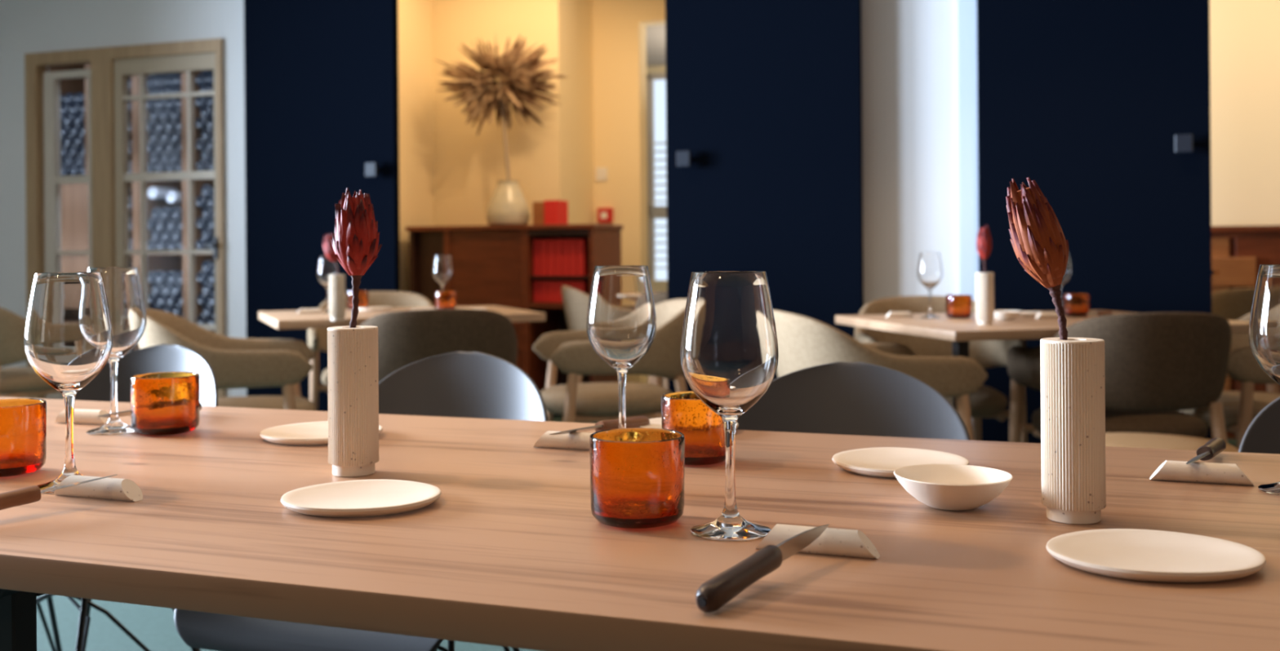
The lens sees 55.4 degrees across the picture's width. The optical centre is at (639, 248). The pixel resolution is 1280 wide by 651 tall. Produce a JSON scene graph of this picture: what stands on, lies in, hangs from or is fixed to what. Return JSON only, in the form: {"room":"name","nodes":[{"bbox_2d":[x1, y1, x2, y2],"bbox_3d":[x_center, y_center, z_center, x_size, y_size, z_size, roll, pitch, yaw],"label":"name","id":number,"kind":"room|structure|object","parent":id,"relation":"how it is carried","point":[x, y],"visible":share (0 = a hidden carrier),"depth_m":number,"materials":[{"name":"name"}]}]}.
{"room":"restaurant dining room","nodes":[
{"label":"restaurant dining room","id":0,"kind":"room"},
{"bbox_2d":[0,0,959,398],"bbox_3d":[0.805,-0.449,5.640,11.500,2.900,0.161,0,0,20],"label":"wall","id":1,"kind":"structure","parent":0,"point":[909,64],"depth_m":5.48,"materials":[{"name":"white paint"}]},
{"bbox_2d":[24,38,226,399],"bbox_3d":[-2.922,-0.056,6.900,1.389,2.170,0.125,0,0,20],"label":"door","id":2,"kind":"structure","parent":1,"relation":"in","point":[125,153],"depth_m":6.88,"materials":[{"name":"brown wood"}]},
{"bbox_2d":[244,0,399,411],"bbox_3d":[-1.673,-0.305,6.322,0.913,2.630,0.105,0,0,20],"label":"door","id":3,"kind":"structure","parent":1,"relation":"in","point":[321,77],"depth_m":6.34,"materials":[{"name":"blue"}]},
{"bbox_2d":[665,0,863,392],"bbox_3d":[0.546,-0.322,5.523,0.904,2.630,0.105,0,0,20],"label":"door","id":4,"kind":"structure","parent":1,"relation":"in","point":[764,97],"depth_m":5.51,"materials":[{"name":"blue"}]},
{"bbox_2d":[957,0,978,423],"bbox_3d":[1.464,-0.314,5.302,0.146,2.620,0.040,0,0,20],"label":"trim","id":5,"kind":"structure","parent":1,"relation":"attached to","point":[966,9],"depth_m":5.29,"materials":[{"name":"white paint"}]},
{"bbox_2d":[976,0,1212,443],"bbox_3d":[1.867,-0.332,5.048,0.905,2.630,0.105,0,0,20],"label":"door","id":6,"kind":"structure","parent":1,"relation":"in","point":[1104,105],"depth_m":5.04,"materials":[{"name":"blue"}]},
{"bbox_2d":[36,377,1236,650],"bbox_3d":[0.098,1.056,3.794,12.000,0.100,14.400,0,0,20],"label":"floor","id":7,"kind":"structure","parent":0,"point":[154,627],"depth_m":3.25,"materials":[{"name":"teal carpet"}]},
{"bbox_2d":[0,307,60,398],"bbox_3d":[-2.858,0.625,5.442,0.606,0.810,0.602,0,0,20],"label":"armchair","id":8,"kind":"object","parent":7,"relation":"on","point":[23,382],"visible":0.36,"depth_m":5.24,"materials":[{"name":"beige fabric"}]},
{"bbox_2d":[36,344,217,650],"bbox_3d":[-1.095,0.609,2.308,0.504,0.813,0.554,0,0,24],"label":"shell chair","id":9,"kind":"object","parent":7,"relation":"on","point":[162,357],"visible":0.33,"depth_m":2.53,"materials":[{"name":"grey plastic"}]},
{"bbox_2d":[138,309,316,411],"bbox_3d":[-1.443,0.615,4.278,0.602,0.810,0.606,0,0,-14],"label":"armchair","id":10,"kind":"object","parent":7,"relation":"on","point":[235,363],"visible":0.48,"depth_m":4.06,"materials":[{"name":"beige fabric"}]},
{"bbox_2d":[173,351,547,650],"bbox_3d":[-0.417,0.604,2.064,0.504,0.813,0.554,0,0,20],"label":"shell chair","id":11,"kind":"object","parent":7,"relation":"on","point":[460,384],"visible":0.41,"depth_m":2.24,"materials":[{"name":"grey plastic"}]},
{"bbox_2d":[307,291,433,411],"bbox_3d":[-1.217,0.613,5.628,0.606,0.810,0.602,0,0,-11],"label":"armchair","id":12,"kind":"object","parent":7,"relation":"on","point":[317,338],"visible":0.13,"depth_m":5.70,"materials":[{"name":"beige fabric"}]},
{"bbox_2d":[258,305,546,329],"bbox_3d":[-1.000,0.639,5.050,1.040,0.750,0.760,0,0,-22],"label":"bistro table","id":13,"kind":"object","parent":7,"relation":"on","point":[279,320],"visible":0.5,"depth_m":4.85,"materials":[{"name":"brown wood"}]},
{"bbox_2d":[296,308,321,314],"bbox_3d":[-1.348,0.256,4.970,0.102,0.021,0.022,0,0,-17],"label":"knife rest","id":14,"kind":"object","parent":13,"relation":"on","point":[302,311],"visible":1,"depth_m":4.96,"materials":[{"name":"ceramic"}]},
{"bbox_2d":[316,256,338,313],"bbox_3d":[-1.284,0.149,5.019,0.088,0.235,0.088,0,0,-25],"label":"wine glass","id":15,"kind":"object","parent":13,"relation":"on","point":[326,268],"visible":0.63,"depth_m":4.99,"materials":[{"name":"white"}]},
{"bbox_2d":[328,274,345,320],"bbox_3d":[-1.109,0.181,4.468,0.057,0.168,0.057,0,0,15],"label":"bud vase","id":16,"kind":"object","parent":13,"relation":"on","point":[336,282],"visible":1,"depth_m":4.45,"materials":[{"name":"ceramic"}]},
{"bbox_2d":[322,233,338,275],"bbox_3d":[-1.128,0.033,4.470,0.062,0.179,0.063,0,0,-44],"label":"flower","id":17,"kind":"object","parent":16,"relation":"in","point":[330,254],"visible":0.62,"depth_m":4.45,"materials":[{"name":"red plant"}]},
{"bbox_2d":[346,290,368,310],"bbox_3d":[-1.216,0.225,5.257,0.089,0.082,0.089,0,0,0],"label":"tumbler","id":18,"kind":"object","parent":13,"relation":"on","point":[363,295],"visible":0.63,"depth_m":5.22,"materials":[{"name":"orange glass"}]},
{"bbox_2d":[358,306,391,311],"bbox_3d":[-1.138,0.259,5.214,0.152,0.012,0.148,0,0,-17],"label":"plate","id":19,"kind":"object","parent":13,"relation":"on","point":[369,308],"visible":0.88,"depth_m":5.16,"materials":[{"name":"beige ceramic"}]},
{"bbox_2d":[431,254,452,308],"bbox_3d":[-0.865,0.146,5.336,0.088,0.235,0.088,0,0,-14],"label":"wine glass","id":20,"kind":"object","parent":13,"relation":"on","point":[442,271],"visible":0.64,"depth_m":5.30,"materials":[{"name":"clear glass"}]},
{"bbox_2d":[435,291,456,308],"bbox_3d":[-0.814,0.222,5.103,0.089,0.082,0.089,0,0,0],"label":"tumbler","id":21,"kind":"object","parent":13,"relation":"on","point":[443,300],"visible":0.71,"depth_m":5.07,"materials":[{"name":"orange glass"}]},
{"bbox_2d":[461,307,488,310],"bbox_3d":[-0.702,0.256,5.057,0.142,0.012,0.138,0,0,-17],"label":"plate","id":22,"kind":"object","parent":13,"relation":"on","point":[482,308],"visible":0.4,"depth_m":5.07,"materials":[{"name":"beige ceramic"}]},
{"bbox_2d":[360,308,517,382],"bbox_3d":[-0.738,0.609,4.372,0.606,0.810,0.602,0,0,-14],"label":"armchair","id":23,"kind":"object","parent":7,"relation":"on","point":[406,337],"visible":0.25,"depth_m":4.10,"materials":[{"name":"brown fabric"}]},
{"bbox_2d":[405,223,622,391],"bbox_3d":[-0.773,0.437,7.554,1.256,1.151,0.490,0,0,20],"label":"sideboard","id":24,"kind":"object","parent":7,"relation":"on","point":[491,264],"visible":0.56,"depth_m":7.38,"materials":[{"name":"brown wood"}]},
{"bbox_2d":[485,180,530,225],"bbox_3d":[-0.814,-0.277,7.519,0.272,0.276,0.272,0,0,0],"label":"ceramic pot","id":25,"kind":"object","parent":24,"relation":"on","point":[508,206],"visible":0.93,"depth_m":7.43,"materials":[{"name":"beige ceramic"}]},
{"bbox_2d":[433,32,569,180],"bbox_3d":[-0.856,-0.749,7.527,0.850,1.161,0.420,0,0,0],"label":"flower ball","id":26,"kind":"object","parent":25,"relation":"in","point":[482,92],"visible":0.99,"depth_m":7.48,"materials":[{"name":"beige plant"}]},
{"bbox_2d":[533,239,540,275],"bbox_3d":[-0.594,0.056,7.394,0.046,0.223,0.160,0,0,20],"label":"book","id":27,"kind":"object","parent":24,"relation":"on","point":[536,246],"visible":0.48,"depth_m":7.32,"materials":[{"name":"red paper"}]},
{"bbox_2d":[532,201,544,224],"bbox_3d":[-0.594,-0.211,7.441,0.080,0.142,0.120,0,0,20],"label":"book","id":28,"kind":"object","parent":24,"relation":"on","point":[537,206],"visible":0.46,"depth_m":7.38,"materials":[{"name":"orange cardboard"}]},
{"bbox_2d":[533,280,545,302],"bbox_3d":[-0.593,0.260,7.394,0.046,0.130,0.160,0,0,20],"label":"book","id":29,"kind":"object","parent":24,"relation":"on","point":[536,284],"visible":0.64,"depth_m":7.32,"materials":[{"name":"red paper"}]},
{"bbox_2d":[539,239,547,275],"bbox_3d":[-0.551,0.057,7.373,0.046,0.220,0.160,0,0,20],"label":"book","id":30,"kind":"object","parent":24,"relation":"on","point":[544,242],"visible":0.47,"depth_m":7.30,"materials":[{"name":"red paper"}]},
{"bbox_2d":[528,302,564,308],"bbox_3d":[-0.403,0.339,7.426,0.392,0.030,0.450,0,0,20],"label":"shelf","id":31,"kind":"object","parent":24,"relation":"attached to","point":[531,304],"depth_m":7.24,"materials":[{"name":"brown wood"}]},
{"bbox_2d":[540,280,555,302],"bbox_3d":[-0.548,0.259,7.376,0.046,0.131,0.160,0,0,20],"label":"book","id":32,"kind":"object","parent":24,"relation":"on","point":[544,284],"visible":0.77,"depth_m":7.30,"materials":[{"name":"red paper"}]},
{"bbox_2d":[547,239,555,275],"bbox_3d":[-0.505,0.055,7.361,0.046,0.223,0.160,0,0,20],"label":"book","id":33,"kind":"object","parent":24,"relation":"on","point":[551,243],"visible":0.53,"depth_m":7.29,"materials":[{"name":"red paper"}]},
{"bbox_2d":[543,200,568,224],"bbox_3d":[-0.510,-0.215,7.410,0.090,0.148,0.160,0,0,20],"label":"book","id":34,"kind":"object","parent":24,"relation":"on","point":[555,211],"visible":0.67,"depth_m":7.34,"materials":[{"name":"red paper"}]},
{"bbox_2d":[547,280,564,302],"bbox_3d":[-0.504,0.259,7.358,0.046,0.130,0.160,0,0,20],"label":"book","id":35,"kind":"object","parent":24,"relation":"on","point":[551,284],"visible":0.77,"depth_m":7.28,"materials":[{"name":"red paper"}]},
{"bbox_2d":[554,239,562,275],"bbox_3d":[-0.461,0.055,7.342,0.046,0.222,0.160,0,0,20],"label":"book","id":36,"kind":"object","parent":24,"relation":"on","point":[558,242],"visible":0.53,"depth_m":7.26,"materials":[{"name":"red paper"}]},
{"bbox_2d":[529,275,589,278],"bbox_3d":[-0.402,0.172,7.433,0.392,0.012,0.435,0,0,20],"label":"shelf","id":37,"kind":"object","parent":24,"relation":"attached to","point":[531,277],"depth_m":7.24,"materials":[{"name":"brown wood"}]},
{"bbox_2d":[555,280,569,302],"bbox_3d":[-0.460,0.259,7.340,0.046,0.129,0.160,0,0,20],"label":"book","id":38,"kind":"object","parent":24,"relation":"on","point":[558,284],"visible":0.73,"depth_m":7.26,"materials":[{"name":"red paper"}]},
{"bbox_2d":[562,239,569,275],"bbox_3d":[-0.415,0.055,7.327,0.046,0.222,0.160,0,0,20],"label":"book","id":39,"kind":"object","parent":24,"relation":"on","point":[566,244],"visible":0.55,"depth_m":7.25,"materials":[{"name":"red paper"}]},
{"bbox_2d":[562,280,577,302],"bbox_3d":[-0.414,0.258,7.326,0.046,0.130,0.160,0,0,20],"label":"book","id":40,"kind":"object","parent":24,"relation":"on","point":[566,283],"visible":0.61,"depth_m":7.25,"materials":[{"name":"red paper"}]},
{"bbox_2d":[568,239,577,275],"bbox_3d":[-0.371,0.054,7.309,0.046,0.222,0.160,0,0,20],"label":"book","id":41,"kind":"object","parent":24,"relation":"on","point":[573,242],"visible":0.58,"depth_m":7.23,"materials":[{"name":"red paper"}]},
{"bbox_2d":[569,280,584,289],"bbox_3d":[-0.368,0.258,7.313,0.046,0.130,0.160,0,0,20],"label":"book","id":42,"kind":"object","parent":24,"relation":"on","point":[573,284],"visible":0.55,"depth_m":7.24,"materials":[{"name":"red paper"}]},
{"bbox_2d":[577,239,589,275],"bbox_3d":[-0.326,0.054,7.294,0.046,0.221,0.160,0,0,20],"label":"book","id":43,"kind":"object","parent":24,"relation":"on","point":[583,254],"visible":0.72,"depth_m":7.22,"materials":[{"name":"red paper"}]},
{"bbox_2d":[577,280,589,295],"bbox_3d":[-0.324,0.258,7.295,0.046,0.130,0.160,0,0,20],"label":"book","id":44,"kind":"object","parent":24,"relation":"on","point":[582,286],"visible":0.47,"depth_m":7.22,"materials":[{"name":"red paper"}]},
{"bbox_2d":[532,298,687,422],"bbox_3d":[-0.088,0.604,4.662,0.602,0.810,0.606,0,0,-12],"label":"armchair","id":45,"kind":"object","parent":7,"relation":"on","point":[571,352],"visible":0.7,"depth_m":4.44,"materials":[{"name":"beige fabric"}]},
{"bbox_2d":[561,285,667,422],"bbox_3d":[-0.124,0.605,6.619,0.602,0.810,0.606,0,0,-8],"label":"armchair","id":46,"kind":"object","parent":7,"relation":"on","point":[575,302],"visible":0.22,"depth_m":6.40,"materials":[{"name":"beige fabric"}]},
{"bbox_2d":[0,396,1279,650],"bbox_3d":[-0.002,0.632,1.309,3.600,0.750,0.870,0,0,20],"label":"dining table","id":47,"kind":"object","parent":7,"relation":"on","point":[512,552],"visible":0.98,"depth_m":1.05,"materials":[{"name":"brown wood"}]},
{"bbox_2d":[0,398,46,477],"bbox_3d":[-0.740,0.221,1.419,0.089,0.082,0.089,0,0,0],"label":"tumbler","id":48,"kind":"object","parent":47,"relation":"on","point":[23,421],"visible":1,"depth_m":1.39,"materials":[{"name":"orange glass"}]},
{"bbox_2d":[0,475,116,510],"bbox_3d":[-0.595,0.244,1.194,0.020,0.022,0.172,0,0,36],"label":"table knife","id":49,"kind":"object","parent":47,"relation":"on","point":[26,495],"visible":1,"depth_m":1.18,"materials":[{"name":"brown wood"}]},
{"bbox_2d":[23,271,112,493],"bbox_3d":[-0.624,0.144,1.333,0.088,0.235,0.088,0,0,-31],"label":"wine glass","id":50,"kind":"object","parent":47,"relation":"on","point":[68,337],"visible":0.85,"depth_m":1.30,"materials":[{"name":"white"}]},
{"bbox_2d":[55,408,109,425],"bbox_3d":[-0.833,0.252,1.827,0.095,0.021,0.022,0,0,17],"label":"knife rest","id":51,"kind":"object","parent":47,"relation":"on","point":[80,416],"visible":0.71,"depth_m":1.82,"materials":[{"name":"ceramic"}]},
{"bbox_2d":[53,475,142,502],"bbox_3d":[-0.567,0.250,1.276,0.107,0.021,0.023,0,0,20],"label":"knife rest","id":52,"kind":"object","parent":47,"relation":"on","point":[114,489],"visible":0.92,"depth_m":1.26,"materials":[{"name":"ceramic"}]},
{"bbox_2d":[86,266,146,435],"bbox_3d":[-0.753,0.145,1.744,0.088,0.235,0.088,0,0,3],"label":"wine glass","id":53,"kind":"object","parent":47,"relation":"on","point":[123,286],"visible":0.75,"depth_m":1.72,"materials":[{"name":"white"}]},
{"bbox_2d":[97,402,201,417],"bbox_3d":[-0.730,0.247,1.824,0.021,0.027,0.224,0,0,16],"label":"table knife","id":54,"kind":"object","parent":47,"relation":"on","point":[127,413],"visible":0.16,"depth_m":1.77,"materials":[{"name":"silver metal"}]},
{"bbox_2d":[129,372,199,435],"bbox_3d":[-0.673,0.221,1.729,0.092,0.082,0.092,0,0,0],"label":"tumbler","id":55,"kind":"object","parent":47,"relation":"on","point":[162,403],"visible":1,"depth_m":1.69,"materials":[{"name":"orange glass"}]},
{"bbox_2d":[259,421,382,445],"bbox_3d":[-0.437,0.255,1.677,0.164,0.011,0.167,0,0,0],"label":"plate","id":56,"kind":"object","parent":47,"relation":"on","point":[311,433],"visible":0.68,"depth_m":1.64,"materials":[{"name":"beige ceramic"}]},
{"bbox_2d":[327,325,378,477],"bbox_3d":[-0.330,0.175,1.403,0.057,0.168,0.057,0,0,15],"label":"bud vase","id":57,"kind":"object","parent":47,"relation":"on","point":[353,365],"visible":0.99,"depth_m":1.38,"materials":[{"name":"ceramic"}]},
{"bbox_2d":[331,187,382,328],"bbox_3d":[-0.326,0.025,1.404,0.054,0.191,0.051,0,0,45],"label":"flower","id":58,"kind":"object","parent":57,"relation":"in","point":[355,238],"visible":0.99,"depth_m":1.39,"materials":[{"name":"red plant"}]},
{"bbox_2d":[280,479,441,517],"bbox_3d":[-0.281,0.254,1.235,0.159,0.011,0.151,0,0,0],"label":"plate","id":59,"kind":"object","parent":47,"relation":"on","point":[376,497],"visible":1,"depth_m":1.22,"materials":[{"name":"beige ceramic"}]},
{"bbox_2d":[533,431,592,450],"bbox_3d":[-0.084,0.247,1.563,0.112,0.021,0.022,0,0,20],"label":"knife rest","id":60,"kind":"object","parent":47,"relation":"on","point":[574,441],"visible":0.66,"depth_m":1.56,"materials":[{"name":"ceramic"}]},
{"bbox_2d":[549,416,649,435],"bbox_3d":[-0.050,0.242,1.615,0.021,0.026,0.242,0,0,29],"label":"table knife","id":61,"kind":"object","parent":47,"relation":"on","point":[633,422],"visible":0.73,"depth_m":1.62,"materials":[{"name":"silver metal"}]},
{"bbox_2d":[586,265,656,428],"bbox_3d":[-0.023,0.140,1.535,0.088,0.235,0.088,0,0,37],"label":"wine glass","id":62,"kind":"object","parent":47,"relation":"on","point":[621,323],"visible":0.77,"depth_m":1.50,"materials":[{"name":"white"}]},
{"bbox_2d":[589,427,684,528],"bbox_3d":[-0.003,0.215,1.142,0.089,0.082,0.089,0,0,0],"label":"tumbler","id":63,"kind":"object","parent":47,"relation":"on","point":[637,474],"visible":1,"depth_m":1.11,"materials":[{"name":"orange glass"}]},
{"bbox_2d":[639,417,738,429],"bbox_3d":[0.066,0.251,1.711,0.143,0.011,0.139,0,0,0],"label":"plate","id":64,"kind":"object","parent":47,"relation":"on","point":[656,423],"visible":0.13,"depth_m":1.71,"materials":[{"name":"beige ceramic"}]},
{"bbox_2d":[661,391,725,466],"bbox_3d":[0.067,0.216,1.460,0.083,0.080,0.083,0,0,0],"label":"tumbler","id":65,"kind":"object","parent":47,"relation":"on","point":[702,428],"visible":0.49,"depth_m":1.42,"materials":[{"name":"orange glass"}]},
{"bbox_2d":[680,271,778,541],"bbox_3d":[0.081,0.139,1.100,0.088,0.235,0.088,0,0,-14],"label":"wine glass","id":66,"kind":"object","parent":47,"relation":"on","point":[729,354],"visible":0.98,"depth_m":1.07,"materials":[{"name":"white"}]},
{"bbox_2d":[695,524,829,613],"bbox_3d":[0.100,0.241,0.933,0.018,0.028,0.203,0,0,34],"label":"table knife","id":67,"kind":"object","parent":47,"relation":"on","point":[719,590],"visible":1,"depth_m":0.89,"materials":[{"name":"brown wood"}]},
{"bbox_2d":[755,524,879,559],"bbox_3d":[0.148,0.245,1.023,0.104,0.021,0.022,0,0,21],"label":"knife rest","id":68,"kind":"object","parent":47,"relation":"on","point":[834,542],"visible":0.86,"depth_m":1.01,"materials":[{"name":"stone"}]},
{"bbox_2d":[831,447,968,478],"bbox_3d":[0.301,0.249,1.414,0.154,0.011,0.160,0,0,0],"label":"plate","id":69,"kind":"object","parent":47,"relation":"on","point":[880,462],"visible":0.77,"depth_m":1.42,"materials":[{"name":"beige ceramic"}]},
{"bbox_2d":[893,464,1013,511],"bbox_3d":[0.308,0.238,1.200,0.114,0.032,0.111,0,0,-3],"label":"bowl","id":70,"kind":"object","parent":47,"relation":"on","point":[951,487],"visible":1,"depth_m":1.18,"materials":[{"name":"beige ceramic"}]},
{"bbox_2d":[1040,337,1106,524],"bbox_3d":[0.405,0.170,1.141,0.057,0.168,0.057,0,0,-15],"label":"bud vase","id":71,"kind":"object","parent":47,"relation":"on","point":[1073,475],"visible":0.99,"depth_m":1.12,"materials":[{"name":"ceramic"}]},
{"bbox_2d":[1005,177,1068,340],"bbox_3d":[0.372,0.023,1.143,0.054,0.178,0.050,0,0,27],"label":"flower","id":72,"kind":"object","parent":71,"relation":"in","point":[1039,244],"visible":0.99,"depth_m":1.13,"materials":[{"name":"red plant"}]},
{"bbox_2d":[1045,528,1266,582],"bbox_3d":[0.414,0.248,0.985,0.165,0.011,0.145,0,0,0],"label":"plate","id":73,"kind":"object","parent":47,"relation":"on","point":[1132,554],"visible":1,"depth_m":0.97,"materials":[{"name":"beige ceramic"}]},
{"bbox_2d":[1149,460,1253,485],"bbox_3d":[0.605,0.242,1.315,0.102,0.021,0.022,0,0,21],"label":"knife rest","id":74,"kind":"object","parent":47,"relation":"on","point":[1173,471],"visible":1,"depth_m":1.31,"materials":[{"name":"ceramic"}]},
{"bbox_2d":[1186,437,1226,464],"bbox_3d":[0.641,0.236,1.380,0.021,0.025,0.258,0,0,31],"label":"table knife","id":75,"kind":"object","parent":47,"relation":"on","point":[1214,446],"visible":1,"depth_m":1.38,"materials":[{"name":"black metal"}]},
{"bbox_2d":[1248,264,1279,495],"bbox_3d":[0.678,0.134,1.260,0.088,0.235,0.088,0,0,-37],"label":"wine glass","id":76,"kind":"object","parent":47,"relation":"on","point":[1264,318],"visible":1,"depth_m":1.25,"materials":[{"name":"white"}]},
{"bbox_2d":[648,291,667,413],"bbox_3d":[0.303,0.601,5.972,0.606,0.810,0.602,0,0,12],"label":"armchair","id":77,"kind":"object","parent":7,"relation":"on","point":[659,297],"visible":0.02,"depth_m":5.74,"materials":[{"name":"brown fabric"}]},
{"bbox_2d":[735,361,970,440],"bbox_3d":[0.278,0.598,1.792,0.504,0.813,0.554,0,0,17],"label":"shell chair","id":78,"kind":"object","parent":7,"relation":"on","point":[840,397],"visible":0.3,"depth_m":2.04,"materials":[{"name":"grey plastic"}]},
{"bbox_2d":[773,310,987,440],"bbox_3d":[0.716,0.598,3.879,0.602,0.810,0.606,0,0,-10],"label":"armchair","id":79,"kind":"object","parent":7,"relation":"on","point":[803,342],"visible":0.38,"depth_m":3.63,"materials":[{"name":"beige fabric"}]},
{"bbox_2d":[853,295,1026,443],"bbox_3d":[1.115,0.595,4.608,0.606,0.810,0.602,0,0,3],"label":"armchair","id":80,"kind":"object","parent":7,"relation":"on","point":[987,402],"visible":0.26,"depth_m":4.79,"materials":[{"name":"beige fabric"}]},
{"bbox_2d":[835,310,1249,411],"bbox_3d":[1.352,0.622,4.240,1.190,0.750,0.930,0,0,-13],"label":"bistro table","id":81,"kind":"object","parent":7,"relation":"on","point":[960,331],"visible":0.4,"depth_m":3.93,"materials":[{"name":"brown wood"}]},
{"bbox_2d":[885,311,914,317],"bbox_3d":[0.937,0.239,4.395,0.102,0.021,0.022,0,0,-6],"label":"knife rest","id":82,"kind":"object","parent":81,"relation":"on","point":[891,314],"visible":1,"depth_m":4.39,"materials":[{"name":"ceramic"}]},
{"bbox_2d":[917,252,942,318],"bbox_3d":[1.037,0.132,4.358,0.088,0.235,0.088,0,0,31],"label":"wine glass","id":83,"kind":"object","parent":81,"relation":"on","point":[930,271],"visible":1,"depth_m":4.33,"materials":[{"name":"white"}]},
{"bbox_2d":[946,294,971,318],"bbox_3d":[1.130,0.207,4.322,0.089,0.082,0.089,0,0,0],"label":"tumbler","id":84,"kind":"object","parent":81,"relation":"on","point":[957,306],"visible":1,"depth_m":4.29,"materials":[{"name":"orange glass"}]},
{"bbox_2d":[975,272,994,324],"bbox_3d":[1.125,0.164,3.977,0.057,0.168,0.057,0,0,-15],"label":"bud vase","id":85,"kind":"object","parent":81,"relation":"on","point":[984,282],"visible":1,"depth_m":3.95,"materials":[{"name":"ceramic"}]},
{"bbox_2d":[976,224,991,272],"bbox_3d":[1.123,0.019,3.977,0.048,0.191,0.048,0,0,5],"label":"flower","id":86,"kind":"object","parent":85,"relation":"in","point":[984,243],"visible":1,"depth_m":3.96,"materials":[{"name":"red plant"}]},
{"bbox_2d":[994,310,1021,320],"bbox_3d":[1.246,0.231,4.171,0.114,0.032,0.111,0,0,-3],"label":"bowl","id":87,"kind":"object","parent":81,"relation":"on","point":[999,315],"visible":0.85,"depth_m":4.13,"materials":[{"name":"beige ceramic"}]},
{"bbox_2d":[1017,311,1042,316],"bbox_3d":[1.392,0.240,4.459,0.168,0.012,0.162,0,0,-17],"label":"plate","id":88,"kind":"object","parent":81,"relation":"on","point":[1023,313],"visible":0.36,"depth_m":4.39,"materials":[{"name":"beige ceramic"}]},
{"bbox_2d":[1035,311,1058,318],"bbox_3d":[1.437,0.235,4.282,0.102,0.021,0.022,0,0,-11],"label":"knife rest","id":89,"kind":"object","parent":81,"relation":"on","point":[1041,315],"visible":0.66,"depth_m":4.27,"materials":[{"name":"ceramic"}]},
{"bbox_2d":[1060,251,1071,297],"bbox_3d":[1.553,0.128,4.512,0.088,0.235,0.088,0,0,14],"label":"wine glass","id":90,"kind":"object","parent":81,"relation":"on","point":[1067,276],"visible":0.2,"depth_m":4.48,"materials":[{"name":"clear glass"}]},
{"bbox_2d":[1062,293,1089,317],"bbox_3d":[1.561,0.204,4.361,0.089,0.082,0.089,0,0,0],"label":"tumbler","id":91,"kind":"object","parent":81,"relation":"on","point":[1075,305],"visible":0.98,"depth_m":4.32,"materials":[{"name":"orange glass"}]},
{"bbox_2d":[1086,311,1112,315],"bbox_3d":[1.626,0.233,4.324,0.145,0.022,0.018,1,-1,-34],"label":"table knife","id":92,"kind":"object","parent":81,"relation":"on","point":[1098,313],"visible":0.9,"depth_m":4.32,"materials":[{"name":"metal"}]},
{"bbox_2d":[1007,312,1231,444],"bbox_3d":[1.525,0.592,3.852,0.606,0.810,0.602,0,0,-3],"label":"armchair","id":93,"kind":"object","parent":7,"relation":"on","point":[1158,366],"visible":0.66,"depth_m":3.60,"materials":[{"name":"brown fabric"}]},
{"bbox_2d":[1105,432,1239,452],"bbox_3d":[1.306,0.745,3.120,0.490,0.506,0.490,0,0,0],"label":"upholstered stool","id":94,"kind":"object","parent":7,"relation":"on","point":[1133,440],"visible":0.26,"depth_m":3.11,"materials":[{"name":"brown fabric"}]},
{"bbox_2d":[1177,313,1279,449],"bbox_3d":[2.133,0.588,4.221,0.602,0.810,0.606,0,0,-8],"label":"armchair","id":95,"kind":"object","parent":7,"relation":"on","point":[1240,408],"visible":0.34,"depth_m":3.94,"materials":[{"name":"beige fabric"}]},
{"bbox_2d":[1211,288,1254,391],"bbox_3d":[2.932,0.582,5.792,0.606,0.810,0.602,0,0,15],"label":"armchair","id":96,"kind":"object","parent":7,"relation":"on","point":[1233,304],"visible":0.11,"depth_m":5.58,"materials":[{"name":"beige fabric"}]},
{"bbox_2d":[1211,225,1279,439],"bbox_3d":[3.621,0.431,6.265,2.240,1.099,0.500,0,0,20],"label":"base cabinet","id":97,"kind":"object","parent":7,"relation":"on","point":[1237,252],"visible":0.21,"depth_m":6.23,"materials":[{"name":"brown wood"}]},
{"bbox_2d":[1238,397,1279,454],"bbox_3d":[1.007,0.593,1.551,0.504,0.813,0.554,0,0,20],"label":"shell chair","id":98,"kind":"object","parent":7,"relation":"on","point":[1262,436],"visible":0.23,"depth_m":1.81,"materials":[{"name":"grey plastic"}]},
{"bbox_2d":[645,24,665,66],"bbox_3d":[1.451,-1.664,9.379,4.400,0.080,2.960,0,0,20],"label":"ceiling","id":99,"kind":"structure","parent":0,"point":[655,34],"depth_m":9.69,"materials":[{"name":"beige paint"}]},
{"bbox_2d":[646,65,667,292],"bbox_3d":[0.299,-0.345,9.547,7.100,2.700,2.530,0,0,20],"label":"wall","id":100,"kind":"structure","parent":0,"point":[657,286],"depth_m":10.78,"materials":[{"name":"beige paint"}]},
{"bbox_2d":[646,72,666,280],"bbox_3d":[0.676,-0.636,10.649,1.300,1.836,0.060,0,0,20],"label":"window","id":101,"kind":"structure","parent":100,"relation":"in","point":[653,211],"depth_m":10.83,"materials":[{"name":"beige"}]},
{"bbox_2d":[654,142,666,269],"bbox_3d":[0.735,-0.389,10.809,1.300,1.140,0.041,0,0,20],"label":"window blind","id":102,"kind":"object","parent":100,"relation":"attached to","point":[660,143],"visible":0.02,"depth_m":10.99,"materials":[{"name":"white"}]},
{"bbox_2d":[397,0,1279,383],"bbox_3d":[2.498,-0.462,6.359,8.800,2.900,2.340,0,0,20],"label":"wall","id":103,"kind":"structure","parent":0,"point":[449,173],"depth_m":7.89,"materials":[{"name":"beige paint"}]},
{"bbox_2d":[595,167,607,181],"bbox_3d":[-0.260,-0.500,8.248,0.080,0.090,0.011,0,0,20],"label":"light switch","id":104,"kind":"object","parent":103,"relation":"attached to","point":[601,173],"visible":1,"depth_m":8.24,"materials":[{"name":"white plastic"}]},
{"bbox_2d":[597,208,613,222],"bbox_3d":[-0.235,-0.222,8.220,0.100,0.100,0.049,0,0,20],"label":"button","id":105,"kind":"object","parent":103,"relation":"attached to","point":[604,215],"visible":1,"depth_m":8.20,"materials":[{"name":"red plastic"}]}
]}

